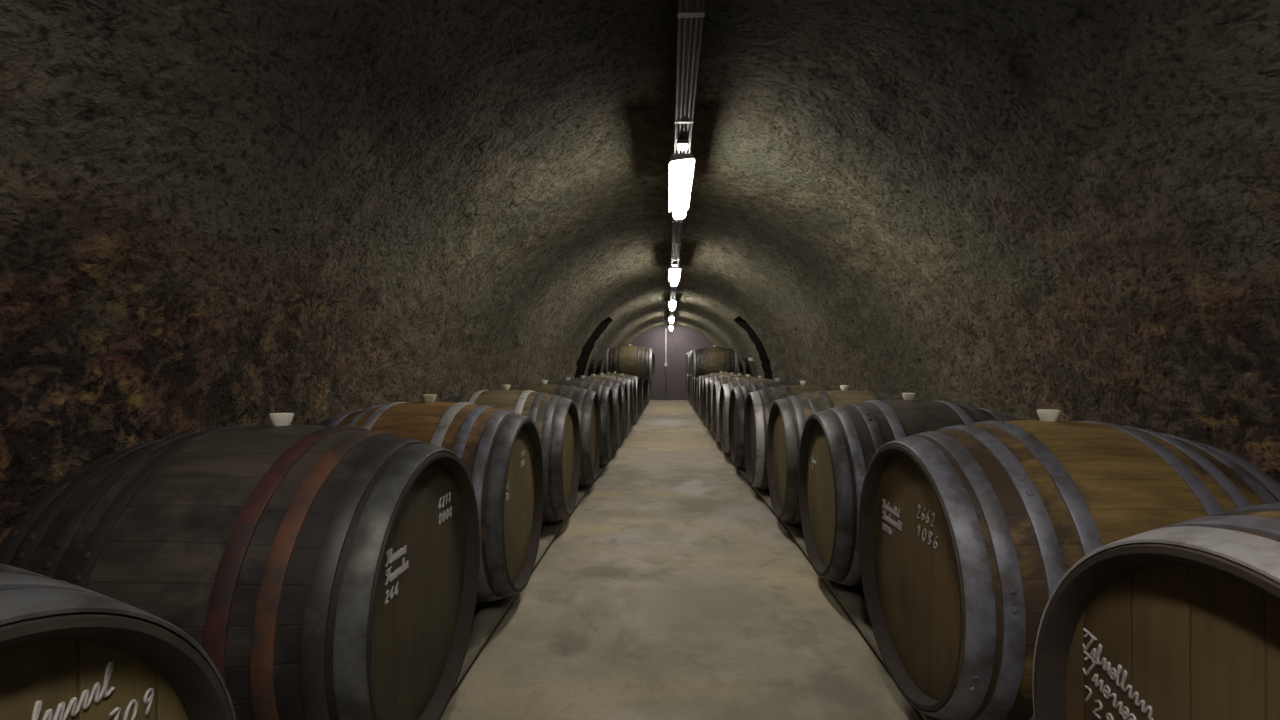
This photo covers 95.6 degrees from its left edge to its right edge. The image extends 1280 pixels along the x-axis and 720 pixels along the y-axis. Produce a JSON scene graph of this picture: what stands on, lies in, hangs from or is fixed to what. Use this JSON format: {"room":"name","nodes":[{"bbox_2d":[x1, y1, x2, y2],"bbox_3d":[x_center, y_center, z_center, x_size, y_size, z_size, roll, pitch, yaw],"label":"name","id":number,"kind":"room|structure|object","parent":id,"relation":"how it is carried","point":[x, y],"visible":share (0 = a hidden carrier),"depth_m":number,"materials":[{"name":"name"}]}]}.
{"room":"wine cellar","nodes":[
{"label":"wine cellar","id":0,"kind":"room"},
{"bbox_2d":[0,71,622,545],"bbox_3d":[-1.272,0.302,6.994,0.530,1.833,23.854,0,0,3],"label":"wall","id":1,"kind":"structure","parent":0,"point":[150,290],"depth_m":2.00,"materials":[{"name":"brown stone"}]},
{"bbox_2d":[575,317,612,377],"bbox_3d":[-2.194,0.096,10.820,3.355,2.318,1.000,0,0,3],"label":"wall","id":2,"kind":"structure","parent":0,"point":[589,345],"depth_m":11.26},
{"bbox_2d":[0,0,1279,346],"bbox_3d":[0.429,-0.950,6.919,3.169,0.939,23.852,0,0,3],"label":"ceiling","id":3,"kind":"structure","parent":0,"point":[523,149],"depth_m":2.45,"materials":[{"name":"grey stone"}]},
{"bbox_2d":[670,286,675,299],"bbox_3d":[0.528,-1.165,9.228,0.090,0.182,2.550,0,0,3],"label":"cable trunking","id":4,"kind":"object","parent":3,"relation":"attached to","point":[673,288],"visible":0.69,"depth_m":9.51,"materials":[{"name":"metal"}]},
{"bbox_2d":[671,217,682,265],"bbox_3d":[0.349,-1.190,5.583,0.090,0.182,2.590,0,0,3],"label":"cable trunking","id":5,"kind":"object","parent":3,"relation":"attached to","point":[676,224],"visible":0.83,"depth_m":5.46,"materials":[{"name":"metal"}]},
{"bbox_2d":[668,265,680,285],"bbox_3d":[0.439,-1.070,7.415,0.152,0.120,1.064,0,0,3],"label":"tube light","id":6,"kind":"object","parent":5,"relation":"attached to","point":[674,273],"visible":0.99,"depth_m":7.09,"materials":[{"name":"plastic"}]},
{"bbox_2d":[668,151,694,219],"bbox_3d":[0.258,-1.097,3.749,0.155,0.128,1.064,0,0,3],"label":"tube light","id":7,"kind":"object","parent":5,"relation":"attached to","point":[681,166],"visible":0.99,"depth_m":3.47,"materials":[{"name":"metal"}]},
{"bbox_2d":[674,0,704,154],"bbox_3d":[0.169,-1.216,1.927,0.090,0.182,2.570,0,0,3],"label":"cable trunking","id":8,"kind":"object","parent":3,"relation":"attached to","point":[690,14],"visible":1,"depth_m":2.27,"materials":[{"name":"metal"}]},
{"bbox_3d":[0.707,-1.140,12.864,0.090,0.182,2.570,0,0,3],"label":"cable trunking","id":9,"kind":"object","parent":3,"relation":"hanging from","visible":0},
{"bbox_2d":[668,316,674,322],"bbox_3d":[0.796,-1.020,14.686,0.152,0.120,1.064,0,0,3],"label":"tube light","id":10,"kind":"object","parent":9,"relation":"attached to","point":[671,319],"visible":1,"depth_m":14.22,"materials":[{"name":"plastic"}]},
{"bbox_2d":[668,299,676,310],"bbox_3d":[0.617,-1.045,11.040,0.152,0.120,1.064,0,0,3],"label":"tube light","id":11,"kind":"object","parent":9,"relation":"attached to","point":[671,303],"visible":1,"depth_m":10.61,"materials":[{"name":"plastic"}]},
{"bbox_2d":[631,325,712,399],"bbox_3d":[1.030,-0.100,18.918,4.600,2.800,0.210,0,0,3],"label":"wall","id":12,"kind":"structure","parent":0,"point":[681,340],"depth_m":18.81,"materials":[{"name":"paint"}]},
{"bbox_2d":[664,329,666,399],"bbox_3d":[0.839,0.140,18.797,0.090,2.320,0.052,0,0,3],"label":"conduit","id":13,"kind":"object","parent":12,"relation":"attached to","point":[665,363],"visible":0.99,"depth_m":18.79,"materials":[{"name":"white plastic"}]},
{"bbox_2d":[440,400,923,719],"bbox_3d":[0.340,1.218,6.908,8.800,0.007,23.850,0,0,3],"label":"floor","id":14,"kind":"structure","parent":0,"point":[671,589],"depth_m":2.70,"materials":[{"name":"concrete"}]},
{"bbox_2d":[0,563,236,719],"bbox_3d":[-1.127,0.649,0.548,0.948,0.994,0.960,0,0,2],"label":"wine barrel","id":15,"kind":"object","parent":14,"relation":"on","point":[68,651],"visible":1,"depth_m":0.72,"materials":[{"name":"brown wood"}]},
{"bbox_2d":[0,413,479,719],"bbox_3d":[-1.069,0.657,1.727,0.948,0.994,0.960,0,0,2],"label":"wine barrel","id":16,"kind":"object","parent":14,"relation":"on","point":[323,572],"visible":0.91,"depth_m":1.39,"materials":[{"name":"brown wood"}]},
{"bbox_2d":[318,394,543,604],"bbox_3d":[-1.017,0.664,2.799,0.948,0.994,0.960,0,0,3],"label":"wine barrel","id":17,"kind":"object","parent":14,"relation":"on","point":[500,450],"visible":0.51,"depth_m":2.58,"materials":[{"name":"orange wood"}]},
{"bbox_2d":[437,385,579,524],"bbox_3d":[-0.952,0.673,4.114,0.948,0.994,0.960,0,0,3],"label":"wine barrel","id":18,"kind":"object","parent":14,"relation":"on","point":[556,419],"visible":0.39,"depth_m":3.88,"materials":[{"name":"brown wood"}]},
{"bbox_2d":[454,415,639,689],"bbox_3d":[-0.337,1.203,8.369,0.158,0.055,20.702,0,0,3],"label":"rail","id":19,"kind":"object","parent":14,"relation":"on","point":[491,613],"visible":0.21,"depth_m":2.62,"materials":[{"name":"grey concrete"}]},
{"bbox_2d":[502,380,600,485],"bbox_3d":[-0.872,0.681,5.295,0.948,0.994,0.960,0,0,3],"label":"wine barrel","id":20,"kind":"object","parent":14,"relation":"on","point":[587,402],"visible":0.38,"depth_m":5.09,"materials":[{"name":"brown wood"}]},
{"bbox_2d":[540,377,613,464],"bbox_3d":[-0.796,0.689,6.372,0.948,0.994,0.960,0,0,3],"label":"wine barrel","id":21,"kind":"object","parent":14,"relation":"on","point":[605,395],"visible":0.27,"depth_m":6.20,"materials":[{"name":"brown wood"}]},
{"bbox_2d":[560,376,621,449],"bbox_3d":[-0.730,0.696,7.380,0.948,0.994,0.960,0,0,3],"label":"wine barrel","id":22,"kind":"object","parent":14,"relation":"on","point":[616,388],"visible":0.27,"depth_m":7.25,"materials":[{"name":"brown wood"}]},
{"bbox_2d":[573,374,627,439],"bbox_3d":[-0.674,0.703,8.379,0.948,0.994,0.960,0,0,3],"label":"wine barrel","id":23,"kind":"object","parent":14,"relation":"on","point":[623,384],"visible":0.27,"depth_m":8.29,"materials":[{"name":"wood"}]},
{"bbox_2d":[585,373,631,430],"bbox_3d":[-0.619,0.710,9.372,0.948,0.994,0.960,0,0,2],"label":"wine barrel","id":24,"kind":"object","parent":14,"relation":"on","point":[628,381],"visible":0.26,"depth_m":9.25,"materials":[{"name":"brown wood"}]},
{"bbox_2d":[595,372,635,424],"bbox_3d":[-0.562,0.716,10.365,0.948,0.994,0.960,0,0,3],"label":"wine barrel","id":25,"kind":"object","parent":14,"relation":"on","point":[633,380],"visible":0.23,"depth_m":10.24,"materials":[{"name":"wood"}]},
{"bbox_2d":[606,372,639,418],"bbox_3d":[-0.504,0.723,11.359,0.948,0.994,0.960,0,0,3],"label":"wine barrel","id":26,"kind":"object","parent":14,"relation":"on","point":[615,373],"visible":0.17,"depth_m":11.31,"materials":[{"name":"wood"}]},
{"bbox_2d":[639,380,641,414],"bbox_3d":[-0.445,0.730,12.352,0.948,0.994,0.960,0,0,2],"label":"wine barrel","id":27,"kind":"object","parent":14,"relation":"on","point":[640,381],"visible":0.06,"depth_m":12.07,"materials":[{"name":"brown wood"}]},
{"bbox_2d":[605,344,652,379],"bbox_3d":[-0.211,0.051,11.847,0.930,0.744,0.710,0,0,3],"label":"wine barrel","id":28,"kind":"object","parent":27,"relation":"on","point":[637,361],"visible":0.86,"depth_m":11.55,"materials":[{"name":"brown wood"}]},
{"bbox_2d":[642,380,643,410],"bbox_3d":[-0.386,0.737,13.345,0.948,0.994,0.960,0,0,2],"label":"wine barrel","id":29,"kind":"object","parent":14,"relation":"on","point":[642,380],"visible":0.06,"depth_m":13.16,"materials":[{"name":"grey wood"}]},
{"bbox_2d":[644,379,646,407],"bbox_3d":[-0.327,0.744,14.339,0.948,0.994,0.960,0,0,3],"label":"wine barrel","id":30,"kind":"object","parent":14,"relation":"on","point":[645,380],"visible":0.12,"depth_m":14.60,"materials":[{"name":"brown wood"}]},
{"bbox_2d":[646,379,647,404],"bbox_3d":[-0.269,0.751,15.332,0.948,0.994,0.960,0,0,2],"label":"wine barrel","id":31,"kind":"object","parent":14,"relation":"on","point":[646,379],"visible":0.05,"depth_m":15.62,"materials":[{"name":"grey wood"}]},
{"bbox_2d":[648,378,649,401],"bbox_3d":[-0.210,0.757,16.325,0.948,0.994,0.959,0,0,2],"label":"wine barrel","id":32,"kind":"object","parent":14,"relation":"on","point":[649,378],"visible":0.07,"depth_m":16.15,"materials":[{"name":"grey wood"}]},
{"bbox_2d":[689,375,690,402],"bbox_3d":[1.849,0.756,16.039,0.948,0.994,0.960,0,0,2],"label":"wine barrel","id":33,"kind":"object","parent":14,"relation":"on","point":[689,375],"visible":0.07,"depth_m":15.95,"materials":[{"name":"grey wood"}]},
{"bbox_2d":[687,352,688,374],"bbox_3d":[1.742,0.077,15.551,0.930,0.744,0.710,0,0,3],"label":"wine barrel","id":34,"kind":"object","parent":33,"relation":"on","point":[688,352],"visible":0.03,"depth_m":15.50,"materials":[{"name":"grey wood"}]},
{"bbox_2d":[691,376,692,404],"bbox_3d":[1.809,0.749,15.045,0.948,0.994,0.959,0,0,3],"label":"wine barrel","id":35,"kind":"object","parent":14,"relation":"on","point":[691,376],"visible":0.13,"depth_m":14.99,"materials":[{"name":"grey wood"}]},
{"bbox_2d":[689,351,690,375],"bbox_3d":[1.698,0.070,14.556,0.930,0.744,0.710,0,0,3],"label":"wine barrel","id":36,"kind":"object","parent":35,"relation":"on","point":[690,351],"visible":0.1,"depth_m":14.36,"materials":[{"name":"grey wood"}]},
{"bbox_2d":[693,377,694,407],"bbox_3d":[1.768,0.742,14.050,0.948,0.994,0.960,0,0,3],"label":"wine barrel","id":37,"kind":"object","parent":14,"relation":"on","point":[693,377],"visible":0.09,"depth_m":13.96,"materials":[{"name":"brown wood"}]},
{"bbox_2d":[690,350,692,376],"bbox_3d":[1.655,0.063,13.562,0.930,0.744,0.710,0,0,3],"label":"wine barrel","id":38,"kind":"object","parent":37,"relation":"on","point":[692,350],"visible":0.11,"depth_m":13.44,"materials":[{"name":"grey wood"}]},
{"bbox_2d":[695,377,697,411],"bbox_3d":[1.728,0.735,13.056,0.948,0.994,0.960,0,0,3],"label":"wine barrel","id":39,"kind":"object","parent":14,"relation":"on","point":[696,379],"visible":0.1,"depth_m":12.80,"materials":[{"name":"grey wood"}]},
{"bbox_2d":[692,345,737,377],"bbox_3d":[1.611,0.056,12.569,0.930,0.744,0.710,0,0,3],"label":"wine barrel","id":40,"kind":"object","parent":39,"relation":"on","point":[707,360],"visible":0.8,"depth_m":12.27,"materials":[{"name":"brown wood"}]},
{"bbox_2d":[697,371,729,415],"bbox_3d":[1.687,0.728,12.062,0.948,0.994,0.960,0,0,3],"label":"wine barrel","id":41,"kind":"object","parent":14,"relation":"on","point":[699,377],"visible":0.13,"depth_m":11.97,"materials":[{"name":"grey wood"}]},
{"bbox_2d":[700,372,736,420],"bbox_3d":[1.644,0.721,11.068,0.948,0.994,0.960,0,0,3],"label":"wine barrel","id":42,"kind":"object","parent":14,"relation":"on","point":[704,377],"visible":0.18,"depth_m":10.98,"materials":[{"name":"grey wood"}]},
{"bbox_2d":[703,372,743,425],"bbox_3d":[1.600,0.715,10.074,0.948,0.994,0.960,0,0,3],"label":"wine barrel","id":43,"kind":"object","parent":14,"relation":"on","point":[706,380],"visible":0.12,"depth_m":10.00,"materials":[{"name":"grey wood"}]},
{"bbox_2d":[707,373,757,432],"bbox_3d":[1.556,0.708,9.080,0.948,0.994,0.960,0,0,3],"label":"wine barrel","id":44,"kind":"object","parent":14,"relation":"on","point":[711,382],"visible":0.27,"depth_m":9.02,"materials":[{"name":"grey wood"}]},
{"bbox_2d":[712,375,766,441],"bbox_3d":[1.512,0.701,8.086,0.948,0.994,0.960,0,0,3],"label":"wine barrel","id":45,"kind":"object","parent":14,"relation":"on","point":[717,385],"visible":0.23,"depth_m":7.97,"materials":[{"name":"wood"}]},
{"bbox_2d":[719,376,782,452],"bbox_3d":[1.481,0.694,7.106,0.948,0.994,0.959,0,0,3],"label":"wine barrel","id":46,"kind":"object","parent":14,"relation":"on","point":[725,390],"visible":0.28,"depth_m":7.00,"materials":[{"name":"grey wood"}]},
{"bbox_2d":[728,378,806,468],"bbox_3d":[1.457,0.687,6.131,0.948,0.994,0.960,0,0,2],"label":"wine barrel","id":47,"kind":"object","parent":14,"relation":"on","point":[738,395],"visible":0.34,"depth_m":5.99,"materials":[{"name":"brown wood"}]},
{"bbox_2d":[744,381,840,489],"bbox_3d":[1.442,0.680,5.111,0.948,0.994,0.960,0,0,3],"label":"wine barrel","id":48,"kind":"object","parent":14,"relation":"on","point":[758,404],"visible":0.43,"depth_m":4.93,"materials":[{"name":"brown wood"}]},
{"bbox_2d":[692,405,939,719],"bbox_3d":[1.204,1.203,8.293,0.177,0.055,20.702,0,0,2],"label":"rail","id":49,"kind":"object","parent":14,"relation":"on","point":[851,601],"visible":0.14,"depth_m":2.79,"materials":[{"name":"grey concrete"}]},
{"bbox_2d":[767,385,903,524],"bbox_3d":[1.421,0.673,4.026,0.948,0.994,0.960,0,0,3],"label":"wine barrel","id":50,"kind":"object","parent":14,"relation":"on","point":[788,416],"visible":0.38,"depth_m":3.87,"materials":[{"name":"brown wood"}]},
{"bbox_2d":[798,393,1016,588],"bbox_3d":[1.369,0.665,2.949,0.948,0.994,0.959,0,0,3],"label":"wine barrel","id":51,"kind":"object","parent":14,"relation":"on","point":[838,445],"visible":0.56,"depth_m":2.75,"materials":[{"name":"brown wood"}]},
{"bbox_2d":[858,409,1279,719],"bbox_3d":[1.315,0.658,1.863,0.948,0.994,0.959,0,0,2],"label":"wine barrel","id":52,"kind":"object","parent":14,"relation":"on","point":[967,533],"visible":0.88,"depth_m":1.59,"materials":[{"name":"brown wood"}]},
{"bbox_2d":[1032,502,1279,719],"bbox_3d":[1.262,0.650,0.771,0.948,0.994,0.960,0,0,2],"label":"wine barrel","id":53,"kind":"object","parent":14,"relation":"on","point":[1181,620],"visible":1,"depth_m":0.91,"materials":[{"name":"brown wood"}]},
{"bbox_2d":[734,316,772,378],"bbox_3d":[3.338,0.091,10.549,3.168,2.324,1.000,0,0,3],"label":"wall","id":54,"kind":"structure","parent":0,"point":[742,323],"depth_m":11.10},
{"bbox_2d":[717,127,1279,483],"bbox_3d":[2.128,0.303,6.827,0.511,1.828,23.854,0,0,2],"label":"wall","id":55,"kind":"structure","parent":0,"point":[1151,302],"depth_m":2.45,"materials":[{"name":"brown stone"}]}
]}

